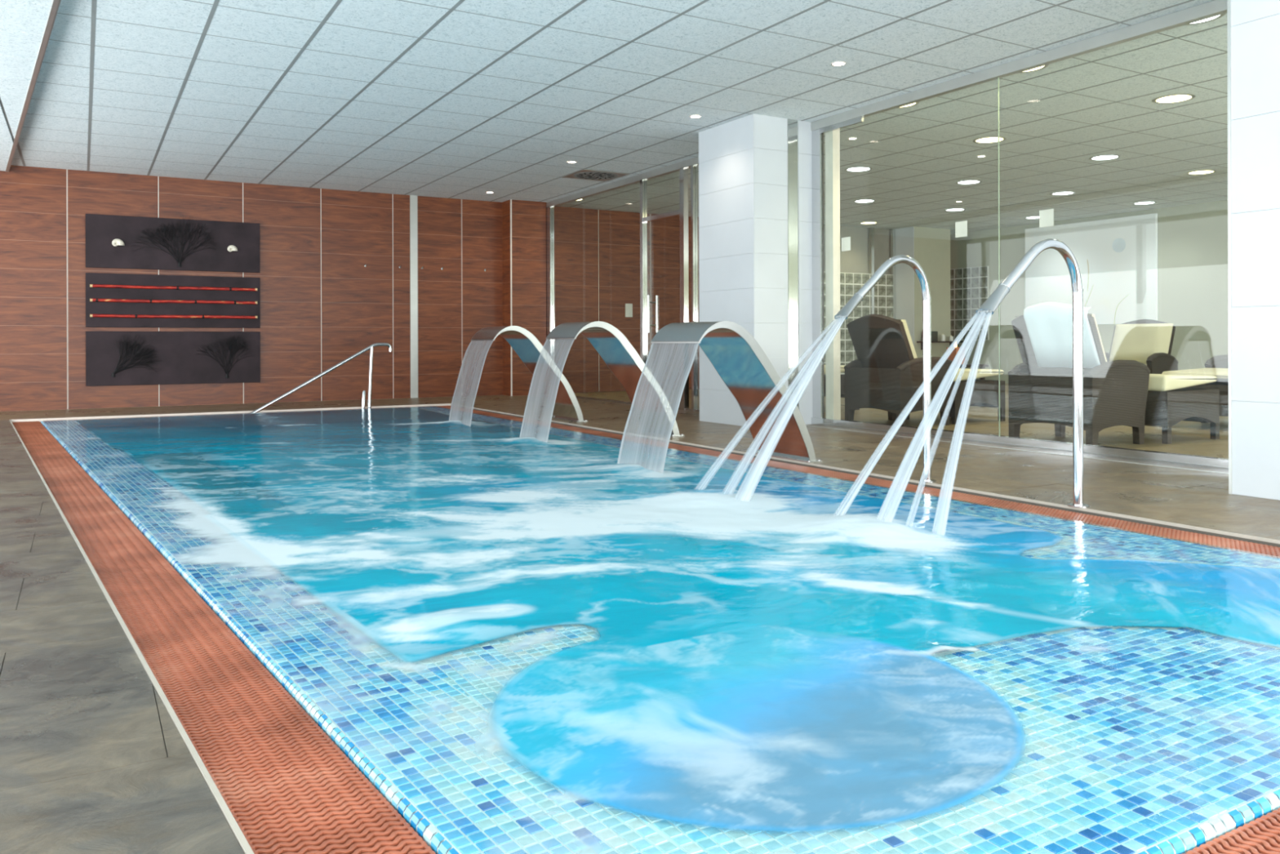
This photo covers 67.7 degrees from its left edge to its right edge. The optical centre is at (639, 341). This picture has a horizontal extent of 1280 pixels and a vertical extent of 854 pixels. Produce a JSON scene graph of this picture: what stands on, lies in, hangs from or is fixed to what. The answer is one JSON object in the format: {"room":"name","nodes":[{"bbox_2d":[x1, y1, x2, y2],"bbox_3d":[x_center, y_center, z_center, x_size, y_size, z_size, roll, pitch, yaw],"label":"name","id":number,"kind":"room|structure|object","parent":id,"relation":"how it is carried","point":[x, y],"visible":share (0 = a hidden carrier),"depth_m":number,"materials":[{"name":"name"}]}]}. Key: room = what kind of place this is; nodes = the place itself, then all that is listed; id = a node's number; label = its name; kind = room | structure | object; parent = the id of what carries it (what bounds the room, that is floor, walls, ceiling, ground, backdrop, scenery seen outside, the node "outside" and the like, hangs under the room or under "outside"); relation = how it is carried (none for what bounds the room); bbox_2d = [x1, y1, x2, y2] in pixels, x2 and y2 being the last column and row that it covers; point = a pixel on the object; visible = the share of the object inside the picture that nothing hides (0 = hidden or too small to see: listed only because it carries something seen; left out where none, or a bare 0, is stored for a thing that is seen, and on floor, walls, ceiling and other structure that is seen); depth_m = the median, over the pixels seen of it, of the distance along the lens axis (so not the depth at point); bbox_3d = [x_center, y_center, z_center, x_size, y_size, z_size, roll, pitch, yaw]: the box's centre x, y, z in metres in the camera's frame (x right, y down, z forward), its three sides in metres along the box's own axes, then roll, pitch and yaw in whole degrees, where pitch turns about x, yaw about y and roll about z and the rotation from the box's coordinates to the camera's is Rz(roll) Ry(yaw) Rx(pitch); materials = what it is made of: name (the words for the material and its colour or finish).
{"room":"indoor spa pool","nodes":[
{"label":"indoor spa pool","id":0,"kind":"room"},
{"bbox_2d":[0,0,61,172],"bbox_3d":[-4.459,-1.879,4.868,3.620,0.073,11.900,0,0,-30],"label":"ceiling","id":1,"kind":"structure","parent":0,"point":[26,26],"depth_m":6.23,"materials":[{"name":"paint"}]},
{"bbox_2d":[0,164,895,411],"bbox_3d":[-1.675,-0.551,13.273,16.900,2.792,0.490,0,0,-30],"label":"wall","id":2,"kind":"structure","parent":0,"point":[321,306],"depth_m":12.28,"materials":[{"name":"red wood"}]},
{"bbox_2d":[85,213,259,272],"bbox_3d":[-5.411,-1.155,11.145,1.835,0.653,0.098,0,0,-30],"label":"wall art","id":3,"kind":"object","parent":2,"relation":"attached to","point":[112,242],"visible":1,"depth_m":11.11,"materials":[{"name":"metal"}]},
{"bbox_2d":[85,331,260,386],"bbox_3d":[-5.413,0.194,11.157,1.835,0.615,0.083,0,0,-30],"label":"wall art","id":4,"kind":"object","parent":2,"relation":"attached to","point":[112,357],"visible":1,"depth_m":11.12,"materials":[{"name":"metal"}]},
{"bbox_2d":[85,272,260,328],"bbox_3d":[-5.412,-0.464,11.152,1.835,0.610,0.082,0,0,-30],"label":"wall art","id":5,"kind":"object","parent":2,"relation":"attached to","point":[112,300],"visible":1,"depth_m":11.11,"materials":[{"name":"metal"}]},
{"bbox_2d":[625,303,632,316],"bbox_3d":[-0.164,-0.460,14.256,0.120,0.200,0.016,0,0,-30],"label":"switch plate","id":6,"kind":"object","parent":2,"relation":"attached to","point":[628,307],"visible":1,"depth_m":14.25,"materials":[{"name":"white plastic"}]},
{"bbox_2d":[546,0,1228,474],"bbox_3d":[1.529,-0.598,8.422,0.260,2.674,11.200,0,0,-30],"label":"window","id":7,"kind":"structure","parent":2,"relation":"in","point":[831,126],"depth_m":8.30,"materials":[{"name":"glass"}]},
{"bbox_2d":[647,215,679,407],"bbox_3d":[0.257,-0.311,10.661,0.138,2.100,0.770,0,0,-30],"label":"door","id":8,"kind":"structure","parent":7,"relation":"attached to","point":[648,296],"depth_m":10.82,"materials":[{"name":"silver metal"}]},
{"bbox_2d":[841,236,850,251],"bbox_3d":[1.746,-0.823,8.097,0.001,0.115,0.110,0,0,-30],"label":"marker","id":9,"kind":"object","parent":7,"relation":"attached to","point":[846,242],"visible":1,"depth_m":8.10,"materials":[{"name":"white plastic"}]},
{"bbox_2d":[955,220,967,237],"bbox_3d":[2.367,-0.825,7.035,0.001,0.115,0.110,0,0,-30],"label":"sign","id":10,"kind":"object","parent":7,"relation":"attached to","point":[961,228],"visible":1,"depth_m":7.04,"materials":[{"name":"white plastic"}]},
{"bbox_2d":[1039,208,1053,227],"bbox_3d":[2.730,-0.826,6.414,0.001,0.115,0.110,0,0,-30],"label":"sign","id":11,"kind":"object","parent":7,"relation":"attached to","point":[1046,216],"visible":1,"depth_m":6.41,"materials":[{"name":"white plastic"}]},
{"bbox_2d":[11,0,1227,234],"bbox_3d":[2.150,-1.998,6.818,17.000,0.121,15.600,0,0,-30],"label":"ceiling","id":12,"kind":"structure","parent":0,"point":[468,100],"depth_m":7.55,"materials":[{"name":"tile"}]},
{"bbox_2d":[562,168,629,181],"bbox_3d":[-0.518,-1.924,11.108,0.580,0.012,0.580,0,0,-30],"label":"ceiling vent","id":13,"kind":"object","parent":12,"relation":"in","point":[591,175],"visible":1,"depth_m":11.06,"materials":[{"name":"metal"}]},
{"bbox_2d":[689,115,701,118],"bbox_3d":[0.477,-1.930,8.215,0.102,0.006,0.102,0,0,-30],"label":"recessed light","id":14,"kind":"object","parent":12,"relation":"in","point":[692,116],"visible":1,"depth_m":8.22,"materials":[{"name":"silver metal"}]},
{"bbox_2d":[831,62,845,66],"bbox_3d":[1.385,-1.932,6.661,0.102,0.006,0.102,0,0,-30],"label":"recessed light","id":15,"kind":"object","parent":12,"relation":"in","point":[835,64],"visible":1,"depth_m":6.66,"materials":[{"name":"silver metal"}]},
{"bbox_2d":[844,166,872,172],"bbox_3d":[2.462,-1.936,10.764,0.305,0.006,0.305,0,0,-30],"label":"recessed light","id":16,"kind":"object","parent":12,"relation":"in","point":[858,169],"visible":1,"depth_m":10.76,"materials":[{"name":"metal"}]},
{"bbox_2d":[847,167,869,171],"bbox_3d":[2.462,-1.936,10.764,0.250,0.002,0.250,0,0,-30],"label":"diffuser","id":17,"kind":"object","parent":16,"relation":"attached to","point":[851,169],"depth_m":10.76,"materials":[{"name":"white plastic"}]},
{"bbox_2d":[853,199,875,203],"bbox_3d":[3.108,-1.938,13.226,0.305,0.006,0.305,0,0,-30],"label":"recessed light","id":18,"kind":"object","parent":12,"relation":"in","point":[864,201],"visible":1,"depth_m":13.22,"materials":[{"name":"metal"}]},
{"bbox_2d":[855,200,873,202],"bbox_3d":[3.108,-1.938,13.226,0.250,0.002,0.250,0,0,-30],"label":"diffuser","id":19,"kind":"object","parent":18,"relation":"attached to","point":[857,201],"depth_m":13.22,"materials":[{"name":"white plastic"}]},
{"bbox_2d":[858,222,877,224],"bbox_3d":[3.755,-1.939,15.688,0.305,0.006,0.305,0,0,-30],"label":"recessed light","id":20,"kind":"object","parent":12,"relation":"in","point":[861,223],"visible":1,"depth_m":15.70,"materials":[{"name":"metal"}]},
{"bbox_2d":[897,102,919,108],"bbox_3d":[2.118,-1.935,7.784,0.305,0.006,0.305,0,0,-30],"label":"recessed light","id":21,"kind":"object","parent":12,"relation":"in","point":[917,103],"visible":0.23,"depth_m":7.84,"materials":[{"name":"metal"}]},
{"bbox_2d":[899,102,915,107],"bbox_3d":[2.118,-1.935,7.784,0.250,0.002,0.250,0,0,-30],"label":"diffuser","id":22,"kind":"object","parent":21,"relation":"attached to","point":[914,104],"depth_m":7.85,"materials":[{"name":"white plastic"}]},
{"bbox_2d":[944,208,965,211],"bbox_3d":[4.663,-1.942,14.134,0.305,0.006,0.305,0,0,-30],"label":"recessed light","id":23,"kind":"object","parent":12,"relation":"in","point":[953,209],"visible":1,"depth_m":14.16,"materials":[{"name":"metal"}]},
{"bbox_2d":[946,208,964,211],"bbox_3d":[4.663,-1.942,14.134,0.250,0.002,0.250,0,0,-30],"label":"diffuser","id":24,"kind":"object","parent":23,"relation":"attached to","point":[947,210],"depth_m":14.16,"materials":[{"name":"white plastic"}]},
{"bbox_2d":[955,180,982,184],"bbox_3d":[4.016,-1.940,11.672,0.305,0.006,0.305,0,0,-30],"label":"recessed light","id":25,"kind":"object","parent":12,"relation":"in","point":[964,182],"visible":1,"depth_m":11.67,"materials":[{"name":"metal"}]},
{"bbox_2d":[973,136,1006,143],"bbox_3d":[3.370,-1.938,9.210,0.305,0.006,0.305,0,0,-30],"label":"recessed light","id":26,"kind":"object","parent":12,"relation":"in","point":[993,139],"visible":0.99,"depth_m":9.20,"materials":[{"name":"metal"}]},
{"bbox_2d":[975,137,1003,142],"bbox_3d":[3.370,-1.939,9.210,0.250,0.002,0.250,0,0,-30],"label":"diffuser","id":27,"kind":"object","parent":26,"relation":"attached to","point":[984,140],"depth_m":9.20,"materials":[{"name":"white plastic"}]},
{"bbox_2d":[1024,216,1039,218],"bbox_3d":[6.217,-1.947,15.042,0.305,0.006,0.305,0,0,-30],"label":"recessed light","id":28,"kind":"object","parent":12,"relation":"in","point":[1029,217],"visible":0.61,"depth_m":15.04,"materials":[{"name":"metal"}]},
{"bbox_2d":[1018,64,1048,73],"bbox_3d":[2.724,-1.936,6.748,0.305,0.006,0.305,0,0,-30],"label":"recessed light","id":29,"kind":"object","parent":12,"relation":"in","point":[1044,66],"visible":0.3,"depth_m":6.81,"materials":[{"name":"metal"}]},
{"bbox_2d":[1024,65,1044,71],"bbox_3d":[2.724,-1.937,6.748,0.250,0.002,0.250,0,0,-30],"label":"diffuser","id":30,"kind":"object","parent":29,"relation":"attached to","point":[1042,67],"depth_m":6.81,"materials":[{"name":"white plastic"}]},
{"bbox_2d":[1050,191,1075,195],"bbox_3d":[5.571,-1.945,12.580,0.305,0.006,0.305,0,0,-30],"label":"recessed light","id":31,"kind":"object","parent":12,"relation":"in","point":[1057,193],"visible":1,"depth_m":12.57,"materials":[{"name":"metal"}]},
{"bbox_2d":[1088,155,1120,160],"bbox_3d":[4.924,-1.943,10.118,0.305,0.006,0.305,0,0,-30],"label":"recessed light","id":32,"kind":"object","parent":12,"relation":"in","point":[1101,157],"visible":1,"depth_m":10.12,"materials":[{"name":"metal"}]},
{"bbox_2d":[1091,155,1117,159],"bbox_3d":[4.924,-1.943,10.118,0.250,0.002,0.250,0,0,-30],"label":"diffuser","id":33,"kind":"object","parent":32,"relation":"attached to","point":[1097,157],"depth_m":10.12,"materials":[{"name":"white plastic"}]},
{"bbox_2d":[1132,201,1156,204],"bbox_3d":[7.125,-1.949,13.488,0.305,0.006,0.305,0,0,-30],"label":"recessed light","id":34,"kind":"object","parent":12,"relation":"in","point":[1140,202],"visible":1,"depth_m":13.46,"materials":[{"name":"metal"}]},
{"bbox_2d":[1134,201,1154,204],"bbox_3d":[7.125,-1.950,13.488,0.250,0.002,0.250,0,0,-30],"label":"diffuser","id":35,"kind":"object","parent":34,"relation":"attached to","point":[1140,202],"depth_m":13.45,"materials":[{"name":"white plastic"}]},
{"bbox_2d":[1151,93,1195,103],"bbox_3d":[4.278,-1.941,7.656,0.305,0.006,0.305,0,0,-30],"label":"recessed light","id":36,"kind":"object","parent":12,"relation":"in","point":[1171,99],"visible":1,"depth_m":7.65,"materials":[{"name":"metal"}]},
{"bbox_2d":[1155,94,1191,102],"bbox_3d":[4.278,-1.941,7.656,0.250,0.002,0.250,0,0,-30],"label":"diffuser","id":37,"kind":"object","parent":36,"relation":"attached to","point":[1171,98],"depth_m":7.65,"materials":[{"name":"white plastic"}]},
{"bbox_2d":[1186,169,1216,174],"bbox_3d":[6.478,-1.948,11.026,0.305,0.006,0.305,0,0,-30],"label":"recessed light","id":38,"kind":"object","parent":12,"relation":"in","point":[1203,171],"visible":1,"depth_m":11.03,"materials":[{"name":"metal"}]},
{"bbox_2d":[1188,170,1213,174],"bbox_3d":[6.478,-1.948,11.026,0.250,0.002,0.250,0,0,-30],"label":"diffuser","id":39,"kind":"object","parent":38,"relation":"attached to","point":[1197,172],"depth_m":11.03,"materials":[{"name":"white plastic"}]},
{"bbox_2d":[1186,13,1226,25],"bbox_3d":[3.329,-1.938,5.712,0.305,0.006,0.305,0,0,-30],"label":"recessed light","id":40,"kind":"object","parent":12,"relation":"in","point":[1215,18],"visible":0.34,"depth_m":5.77,"materials":[{"name":"metal"}]},
{"bbox_2d":[1191,14,1220,23],"bbox_3d":[3.329,-1.938,5.712,0.250,0.002,0.250,0,0,-30],"label":"diffuser","id":41,"kind":"object","parent":40,"relation":"attached to","point":[1215,18],"depth_m":5.76,"materials":[{"name":"white plastic"}]},
{"bbox_2d":[0,382,1279,853],"bbox_3d":[2.117,1.484,6.793,16.900,1.500,15.600,0,0,-30],"label":"floor","id":42,"kind":"structure","parent":0,"point":[93,760],"depth_m":2.86,"materials":[{"name":"stone"}]},
{"bbox_2d":[9,419,253,853],"bbox_3d":[-2.975,0.762,4.804,0.009,0.033,10.739,0,0,-35],"label":"trim","id":43,"kind":"structure","parent":42,"relation":"attached to","point":[236,829],"depth_m":1.92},
{"bbox_2d":[8,403,450,422],"bbox_3d":[-4.163,0.766,10.304,4.414,0.033,0.020,0,0,-30],"label":"trim","id":44,"kind":"structure","parent":42,"relation":"attached to","point":[442,404],"depth_m":10.08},
{"bbox_2d":[471,325,587,422],"bbox_3d":[-1.031,0.303,8.847,0.917,0.881,0.600,0,0,-30],"label":"spout","id":45,"kind":"object","parent":42,"relation":"on","point":[526,346],"visible":0.82,"depth_m":8.79,"materials":[{"name":"silver metal"}]},
{"bbox_2d":[448,340,493,426],"bbox_3d":[-1.522,0.374,8.560,0.229,0.760,0.548,0,0,-30],"label":"curtain","id":46,"kind":"object","parent":45,"relation":"attached to","point":[467,422],"visible":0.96,"depth_m":8.55,"materials":[{"name":"clear liquid"}]},
{"bbox_2d":[546,320,684,436],"bbox_3d":[-0.198,0.296,7.446,0.942,0.889,0.540,0,0,-30],"label":"spout","id":47,"kind":"object","parent":42,"relation":"on","point":[614,348],"visible":0.89,"depth_m":7.41,"materials":[{"name":"silver metal"}]},
{"bbox_2d":[519,338,574,442],"bbox_3d":[-0.704,0.369,7.150,0.239,0.767,0.488,0,0,-30],"label":"curtain","id":48,"kind":"object","parent":47,"relation":"attached to","point":[544,437],"visible":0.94,"depth_m":7.16,"materials":[{"name":"clear liquid"}]},
{"bbox_2d":[114,448,1279,662],"bbox_3d":[-1.450,1.378,5.795,3.436,1.032,9.625,0,0,-30],"label":"shell","id":49,"kind":"object","parent":42,"relation":"in","point":[944,650],"depth_m":3.21,"materials":[{"name":"tile"}]},
{"bbox_2d":[40,406,1279,853],"bbox_3d":[-1.532,0.807,5.792,3.869,0.115,9.910,0,0,-30],"label":"tiles","id":50,"kind":"object","parent":49,"relation":"on","point":[1153,740],"visible":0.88,"depth_m":1.87,"materials":[{"name":"tile"}]},
{"bbox_2d":[43,405,1279,830],"bbox_3d":[-1.533,0.730,5.791,3.845,0.036,9.890,0,0,-30],"label":"pool water","id":51,"kind":"object","parent":50,"relation":"in","point":[762,662],"visible":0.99,"depth_m":2.80,"materials":[{"name":"blue liquid"}]},
{"bbox_2d":[697,315,844,501],"bbox_3d":[0.633,0.321,4.643,0.707,0.887,0.381,0,0,-30],"label":"water jet","id":52,"kind":"object","parent":51,"relation":"on","point":[751,484],"visible":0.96,"depth_m":4.54,"materials":[{"name":"white liquid"}]},
{"bbox_2d":[836,311,991,535],"bbox_3d":[1.112,0.317,3.933,0.510,0.882,0.484,0,0,43],"label":"water jet","id":53,"kind":"object","parent":51,"relation":"on","point":[891,498],"visible":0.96,"depth_m":3.84,"materials":[{"name":"white liquid"}]},
{"bbox_2d":[650,320,822,462],"bbox_3d":[0.584,0.311,5.859,0.891,0.855,0.570,0,0,-30],"label":"spout","id":54,"kind":"object","parent":42,"relation":"on","point":[734,353],"visible":0.9,"depth_m":5.83,"materials":[{"name":"silver metal"}]},
{"bbox_2d":[617,342,698,473],"bbox_3d":[0.095,0.381,5.573,0.257,0.738,0.518,0,0,-30],"label":"water","id":55,"kind":"object","parent":54,"relation":"attached to","point":[656,467],"visible":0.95,"depth_m":5.57,"materials":[{"name":"clear liquid"}]},
{"bbox_2d":[824,364,859,409],"bbox_3d":[1.907,0.490,10.320,0.680,0.489,0.620,0,0,-30],"label":"footstool","id":56,"kind":"object","parent":42,"relation":"on","point":[842,376],"visible":0.03,"depth_m":10.10,"materials":[{"name":"beige fabric"}]},
{"bbox_2d":[824,364,844,373],"bbox_3d":[1.906,0.304,10.320,0.680,0.118,0.600,0,0,-30],"label":"cushion","id":57,"kind":"object","parent":56,"relation":"on","point":[842,369],"depth_m":10.11,"materials":[{"name":"beige fabric"}]},
{"bbox_2d":[450,403,1279,543],"bbox_3d":[0.437,0.753,6.797,0.005,0.030,10.700,0,0,-30],"label":"trim","id":58,"kind":"structure","parent":42,"relation":"attached to","point":[1218,531],"depth_m":4.56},
{"bbox_2d":[834,254,936,482],"bbox_3d":[1.264,0.145,4.872,0.653,1.182,0.090,0,0,-30],"label":"pipe","id":59,"kind":"object","parent":42,"relation":"on","point":[858,296],"visible":0.99,"depth_m":4.99,"materials":[{"name":"silver metal"}]},
{"bbox_2d":[844,314,954,426],"bbox_3d":[2.300,0.248,8.489,0.706,0.971,0.690,0,0,-30],"label":"lounger","id":60,"kind":"object","parent":42,"relation":"on","point":[886,373],"visible":0.89,"depth_m":8.28,"materials":[{"name":"wicker"}]},
{"bbox_2d":[849,319,917,358],"bbox_3d":[2.171,0.047,8.414,0.282,0.465,0.620,0,0,-30],"label":"cushion","id":61,"kind":"object","parent":60,"relation":"on","point":[883,340],"depth_m":8.30,"materials":[{"name":"beige fabric"}]},
{"bbox_2d":[906,368,1004,424],"bbox_3d":[2.899,0.487,8.838,0.680,0.489,0.620,0,0,-30],"label":"footstool","id":62,"kind":"object","parent":42,"relation":"on","point":[985,393],"visible":0.44,"depth_m":8.58,"materials":[{"name":"wicker"}]},
{"bbox_2d":[953,368,1004,382],"bbox_3d":[2.899,0.301,8.838,0.680,0.118,0.600,0,0,-30],"label":"cushion","id":63,"kind":"object","parent":62,"relation":"on","point":[965,375],"depth_m":8.59,"materials":[{"name":"beige fabric"}]},
{"bbox_2d":[956,364,988,379],"bbox_3d":[3.558,0.494,10.763,0.500,0.470,0.500,0,0,-30],"label":"side table","id":64,"kind":"object","parent":42,"relation":"on","point":[980,366],"visible":0.21,"depth_m":10.62,"materials":[{"name":"brown wicker"}]},
{"bbox_2d":[946,343,964,364],"bbox_3d":[3.557,0.134,10.763,0.140,0.250,0.140,0,0,-30],"label":"candle lantern","id":65,"kind":"object","parent":64,"relation":"on","point":[955,351],"visible":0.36,"depth_m":10.72,"materials":[{"name":"orange glass"}]},
{"bbox_2d":[975,238,1089,507],"bbox_3d":[1.702,0.144,4.109,0.665,1.182,0.090,0,0,-30],"label":"pipe","id":66,"kind":"object","parent":42,"relation":"on","point":[992,303],"visible":1,"depth_m":4.23,"materials":[{"name":"silver metal"}]},
{"bbox_2d":[1007,313,1150,444],"bbox_3d":[3.181,0.245,6.941,0.706,0.971,0.690,0,0,-30],"label":"lounger","id":67,"kind":"object","parent":42,"relation":"on","point":[1115,393],"visible":0.66,"depth_m":6.73,"materials":[{"name":"wicker"}]},
{"bbox_2d":[1015,313,1106,361],"bbox_3d":[3.052,0.044,6.867,0.282,0.465,0.620,0,0,-30],"label":"cushion","id":68,"kind":"object","parent":67,"relation":"on","point":[1022,335],"depth_m":7.00,"materials":[{"name":"beige fabric"}]},
{"bbox_2d":[1023,302,1100,368],"bbox_3d":[2.971,-0.045,6.745,0.185,0.470,0.502,0,0,-30],"label":"chair backrest","id":69,"kind":"object","parent":67,"relation":"on","point":[1049,325],"visible":0.82,"depth_m":6.76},
{"bbox_2d":[1105,319,1177,373],"bbox_3d":[5.445,0.239,10.559,0.706,0.971,0.690,0,0,-39],"label":"chair backrest","id":70,"kind":"object","parent":42,"relation":"on","point":[1148,342],"visible":0.48,"depth_m":10.52,"materials":[{"name":"beige fabric"}]},
{"bbox_2d":[1108,323,1173,364],"bbox_3d":[5.560,0.037,10.652,0.282,0.465,0.620,0,0,-39],"label":"cushion","id":71,"kind":"object","parent":70,"relation":"on","point":[1130,341],"depth_m":10.55,"materials":[{"name":"beige fabric"}]},
{"bbox_2d":[1144,373,1219,444],"bbox_3d":[3.866,0.484,7.203,0.680,0.489,0.620,0,0,-30],"label":"footstool","id":72,"kind":"object","parent":42,"relation":"on","point":[1169,402],"visible":0.49,"depth_m":6.88,"materials":[{"name":"wicker"}]},
{"bbox_2d":[1147,373,1217,391],"bbox_3d":[3.866,0.298,7.203,0.680,0.118,0.600,0,0,-30],"label":"cushion","id":73,"kind":"object","parent":72,"relation":"on","point":[1157,382],"depth_m":6.87,"materials":[{"name":"beige fabric"}]},
{"bbox_2d":[1161,368,1228,422],"bbox_3d":[4.890,0.481,8.067,0.680,0.489,0.620,0,0,-30],"label":"footstool","id":74,"kind":"object","parent":42,"relation":"on","point":[1222,374],"visible":0.16,"depth_m":7.83,"materials":[{"name":"beige fabric"}]},
{"bbox_2d":[1161,368,1228,382],"bbox_3d":[4.889,0.295,8.067,0.680,0.118,0.600,0,0,-30],"label":"cushion","id":75,"kind":"object","parent":74,"relation":"on","point":[1222,374],"depth_m":7.98,"materials":[{"name":"beige fabric"}]},
{"bbox_2d":[1204,355,1228,382],"bbox_3d":[5.522,0.238,8.437,0.706,0.971,0.690,0,0,-30],"label":"lounger","id":76,"kind":"object","parent":42,"relation":"on","point":[1218,361],"visible":0.12,"depth_m":8.58,"materials":[{"name":"beige fabric"}]},
{"bbox_3d":[-1.467,0.854,5.685,4.402,0.100,10.700,0,0,-30],"label":"floor","id":77,"kind":"structure","parent":42,"relation":"in","visible":0},
{"bbox_2d":[12,421,435,853],"bbox_3d":[-2.930,0.783,4.957,0.222,0.031,10.538,0,0,-35],"label":"grate","id":78,"kind":"object","parent":77,"relation":"on","point":[288,788],"visible":0.96,"depth_m":1.99,"materials":[{"name":"plastic"}]},
{"bbox_2d":[44,406,419,421],"bbox_3d":[-4.095,0.787,10.184,3.856,0.031,0.250,0,0,-30],"label":"grate","id":79,"kind":"object","parent":77,"relation":"on","point":[411,406],"visible":0.1,"depth_m":10.10,"materials":[{"name":"plastic"}]},
{"bbox_2d":[249,342,391,413],"bbox_3d":[-3.510,0.408,10.561,1.529,0.778,0.098,0,0,-30],"label":"pool handrail","id":80,"kind":"object","parent":79,"relation":"on","point":[371,347],"visible":0.94,"depth_m":10.70,"materials":[{"name":"silver metal"}]},
{"bbox_2d":[435,405,1279,558],"bbox_3d":[0.261,0.774,6.810,0.248,0.031,10.500,0,0,-30],"label":"grate","id":81,"kind":"object","parent":77,"relation":"on","point":[1271,551],"visible":0.56,"depth_m":4.43,"materials":[{"name":"plastic"}]},
{"bbox_2d":[1182,807,1279,853],"bbox_3d":[1.410,0.770,1.618,2.988,0.031,0.258,0,0,-30],"label":"grate","id":82,"kind":"object","parent":77,"relation":"on","point":[1261,835],"visible":1,"depth_m":1.45,"materials":[{"name":"plastic"}]},
{"bbox_2d":[698,114,812,426],"bbox_3d":[1.040,-0.607,8.655,0.650,2.687,0.841,0,0,-30],"label":"column","id":83,"kind":"structure","parent":0,"point":[755,195],"depth_m":8.35,"materials":[{"name":"tile"}]},
{"bbox_2d":[895,226,951,358],"bbox_3d":[4.843,-0.610,16.756,0.890,2.672,0.750,0,0,-30],"label":"door","id":84,"kind":"structure","parent":0,"point":[930,246],"depth_m":16.43,"materials":[{"name":"beige paint"}]},
{"bbox_2d":[916,341,964,349],"bbox_3d":[5.162,0.072,16.391,0.950,0.145,0.200,0,0,-30],"label":"wall shelf","id":85,"kind":"object","parent":84,"relation":"attached to","point":[921,342],"visible":0.43,"depth_m":16.28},
{"bbox_2d":[931,331,937,341],"bbox_3d":[4.942,-0.095,16.263,0.260,0.190,0.110,0,0,-30],"label":"box","id":86,"kind":"object","parent":85,"relation":"on","point":[934,334],"visible":0.41,"depth_m":16.25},
{"bbox_2d":[941,333,945,341],"bbox_3d":[5.210,-0.066,16.419,0.070,0.130,0.068,0,0,-30],"label":"candle jar","id":87,"kind":"object","parent":85,"relation":"on","point":[943,336],"visible":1,"depth_m":16.39,"materials":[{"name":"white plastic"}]},
{"bbox_2d":[949,335,953,341],"bbox_3d":[5.382,-0.051,16.520,0.070,0.100,0.068,0,0,-30],"label":"candle jar","id":88,"kind":"object","parent":85,"relation":"on","point":[951,338],"visible":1,"depth_m":16.49,"materials":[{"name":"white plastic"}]},
{"bbox_2d":[950,200,1232,383],"bbox_3d":[9.441,-0.634,11.075,0.120,2.692,15.600,0,0,-30],"label":"wall","id":89,"kind":"structure","parent":0,"point":[1193,238],"depth_m":13.86,"materials":[{"name":"beige paint"}]},
{"bbox_2d":[950,266,989,340],"bbox_3d":[5.853,-0.665,17.077,0.032,1.295,0.925,0,0,-30],"label":"glass wall","id":90,"kind":"structure","parent":89,"relation":"attached to","point":[969,286],"depth_m":17.05,"materials":[{"name":"white glass"}]},
{"bbox_2d":[1025,213,1158,324],"bbox_3d":[7.039,-1.071,15.035,0.052,1.620,2.260,0,0,-30],"label":"wall picture","id":91,"kind":"object","parent":89,"relation":"attached to","point":[1117,258],"visible":0.91,"depth_m":14.76},
{"bbox_2d":[1226,0,1279,500],"bbox_3d":[3.559,-0.614,4.061,0.754,2.687,1.642,0,0,-30],"label":"column","id":92,"kind":"structure","parent":0,"point":[1253,25],"depth_m":4.48,"materials":[{"name":"tile"}]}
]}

